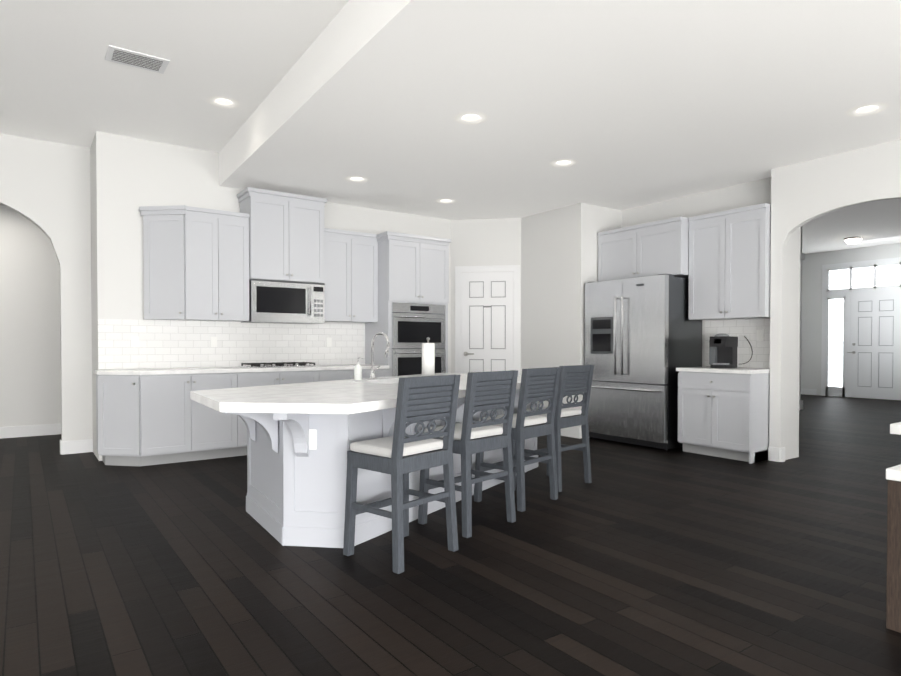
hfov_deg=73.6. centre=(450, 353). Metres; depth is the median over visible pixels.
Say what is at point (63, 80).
ceiling
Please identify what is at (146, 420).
base cabinet
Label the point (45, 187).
wall
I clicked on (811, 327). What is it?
wall
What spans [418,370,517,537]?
bar stool
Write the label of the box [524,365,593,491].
bar stool
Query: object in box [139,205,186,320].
upper cabinet
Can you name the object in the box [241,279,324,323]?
over-the-range microwave
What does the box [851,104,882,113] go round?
recessed light
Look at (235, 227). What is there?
upper cabinet
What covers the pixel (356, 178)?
recessed light
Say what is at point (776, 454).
baseboard
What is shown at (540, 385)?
bar stool
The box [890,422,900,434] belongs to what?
dining table
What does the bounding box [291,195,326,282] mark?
upper cabinet
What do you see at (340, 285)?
upper cabinet
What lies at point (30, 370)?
wall
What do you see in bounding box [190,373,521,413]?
island countertop
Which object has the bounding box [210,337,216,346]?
outlet
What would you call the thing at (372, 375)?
faucet
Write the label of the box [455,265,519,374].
door
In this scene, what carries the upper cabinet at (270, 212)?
attached to the wall at (129, 176)
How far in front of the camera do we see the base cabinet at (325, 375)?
6.86 m
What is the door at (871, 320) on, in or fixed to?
attached to the wall at (811, 327)
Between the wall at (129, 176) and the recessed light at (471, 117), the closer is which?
the recessed light at (471, 117)
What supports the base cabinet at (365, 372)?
on the floor
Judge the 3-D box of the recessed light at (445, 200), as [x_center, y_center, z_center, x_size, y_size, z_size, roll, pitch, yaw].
[-0.054,-1.866,7.364,0.360,0.004,0.360,-1,1,-35]
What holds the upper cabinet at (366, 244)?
attached to the wall at (129, 176)
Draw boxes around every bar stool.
[343,374,460,573]
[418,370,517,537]
[474,367,560,511]
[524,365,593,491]
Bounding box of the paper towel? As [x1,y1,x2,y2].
[419,337,434,376]
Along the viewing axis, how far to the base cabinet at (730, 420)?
6.12 m
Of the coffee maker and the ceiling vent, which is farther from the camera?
the coffee maker
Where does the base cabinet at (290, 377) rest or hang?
on the floor
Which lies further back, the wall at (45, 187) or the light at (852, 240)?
the light at (852, 240)
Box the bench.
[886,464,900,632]
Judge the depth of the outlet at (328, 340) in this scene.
7.46 m
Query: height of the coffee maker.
0.367 m
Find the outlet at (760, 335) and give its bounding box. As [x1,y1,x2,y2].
[757,330,763,340]
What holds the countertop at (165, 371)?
on the base cabinet at (121, 402)
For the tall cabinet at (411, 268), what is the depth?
7.44 m
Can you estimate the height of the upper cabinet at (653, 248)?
0.635 m
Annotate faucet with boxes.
[369,332,389,378]
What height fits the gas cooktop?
0.044 m
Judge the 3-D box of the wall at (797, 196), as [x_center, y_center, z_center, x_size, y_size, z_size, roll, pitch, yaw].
[4.890,-0.543,4.102,0.430,3.300,9.300,-1,1,-35]
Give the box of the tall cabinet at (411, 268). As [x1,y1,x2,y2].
[365,231,450,375]
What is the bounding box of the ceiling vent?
[105,45,169,73]
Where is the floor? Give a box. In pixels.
[0,394,900,675]
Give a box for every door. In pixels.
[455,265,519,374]
[821,257,900,399]
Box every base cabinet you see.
[96,375,143,465]
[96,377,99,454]
[144,374,191,465]
[192,373,239,460]
[240,372,279,455]
[280,370,319,383]
[320,370,353,381]
[362,369,388,377]
[678,371,769,463]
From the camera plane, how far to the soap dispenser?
5.03 m
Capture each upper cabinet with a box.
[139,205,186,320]
[187,206,222,320]
[219,210,250,321]
[239,191,290,280]
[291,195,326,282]
[325,228,354,322]
[355,232,377,322]
[597,216,688,281]
[688,203,770,319]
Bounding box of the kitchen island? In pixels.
[190,332,537,547]
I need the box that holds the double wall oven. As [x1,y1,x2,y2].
[392,303,445,375]
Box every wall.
[0,134,92,440]
[0,205,60,426]
[90,131,450,460]
[451,203,621,438]
[621,139,900,459]
[801,243,900,400]
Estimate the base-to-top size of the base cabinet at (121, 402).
0.880 m
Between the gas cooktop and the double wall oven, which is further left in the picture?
the gas cooktop
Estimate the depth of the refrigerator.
6.84 m
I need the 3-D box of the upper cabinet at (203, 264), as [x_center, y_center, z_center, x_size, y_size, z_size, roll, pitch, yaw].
[-2.670,-0.934,6.384,0.323,1.155,0.385,-1,1,-35]
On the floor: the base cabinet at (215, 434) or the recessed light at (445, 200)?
the base cabinet at (215, 434)
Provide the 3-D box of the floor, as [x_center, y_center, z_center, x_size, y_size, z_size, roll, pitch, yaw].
[2.578,1.122,5.150,20.150,0.060,13.650,-1,1,-35]
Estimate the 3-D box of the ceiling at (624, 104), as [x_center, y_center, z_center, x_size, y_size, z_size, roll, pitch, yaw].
[2.364,-1.998,3.387,5.050,0.370,11.100,-1,1,-35]
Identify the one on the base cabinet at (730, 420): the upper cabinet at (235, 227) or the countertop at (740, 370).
the countertop at (740, 370)
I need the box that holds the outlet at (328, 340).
[326,338,331,346]
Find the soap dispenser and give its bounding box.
[354,357,362,379]
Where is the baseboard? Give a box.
[0,388,815,461]
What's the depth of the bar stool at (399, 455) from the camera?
3.27 m
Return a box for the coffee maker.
[709,334,752,367]
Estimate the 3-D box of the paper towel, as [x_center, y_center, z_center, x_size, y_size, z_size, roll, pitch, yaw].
[-0.201,0.036,5.420,0.170,0.364,0.170,1,1,32]
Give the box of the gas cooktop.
[238,362,319,367]
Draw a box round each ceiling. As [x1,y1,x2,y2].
[0,0,900,253]
[219,0,900,219]
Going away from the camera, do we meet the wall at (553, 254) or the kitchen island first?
the kitchen island
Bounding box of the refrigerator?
[585,274,701,449]
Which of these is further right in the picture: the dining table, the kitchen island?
the dining table
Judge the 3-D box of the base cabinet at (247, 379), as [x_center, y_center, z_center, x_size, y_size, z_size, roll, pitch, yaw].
[-2.196,0.631,6.599,0.448,0.880,0.620,-1,1,-35]
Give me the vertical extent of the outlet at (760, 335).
0.115 m
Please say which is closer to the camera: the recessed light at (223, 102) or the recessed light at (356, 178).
the recessed light at (223, 102)
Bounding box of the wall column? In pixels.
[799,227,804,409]
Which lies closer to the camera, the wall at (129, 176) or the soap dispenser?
the soap dispenser
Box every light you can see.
[212,98,235,106]
[348,176,365,181]
[438,199,453,202]
[458,113,483,122]
[553,160,573,165]
[844,237,861,243]
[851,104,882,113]
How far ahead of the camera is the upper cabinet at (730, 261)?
6.34 m
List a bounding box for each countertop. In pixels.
[94,364,388,374]
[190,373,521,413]
[676,366,769,373]
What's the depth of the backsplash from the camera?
6.79 m

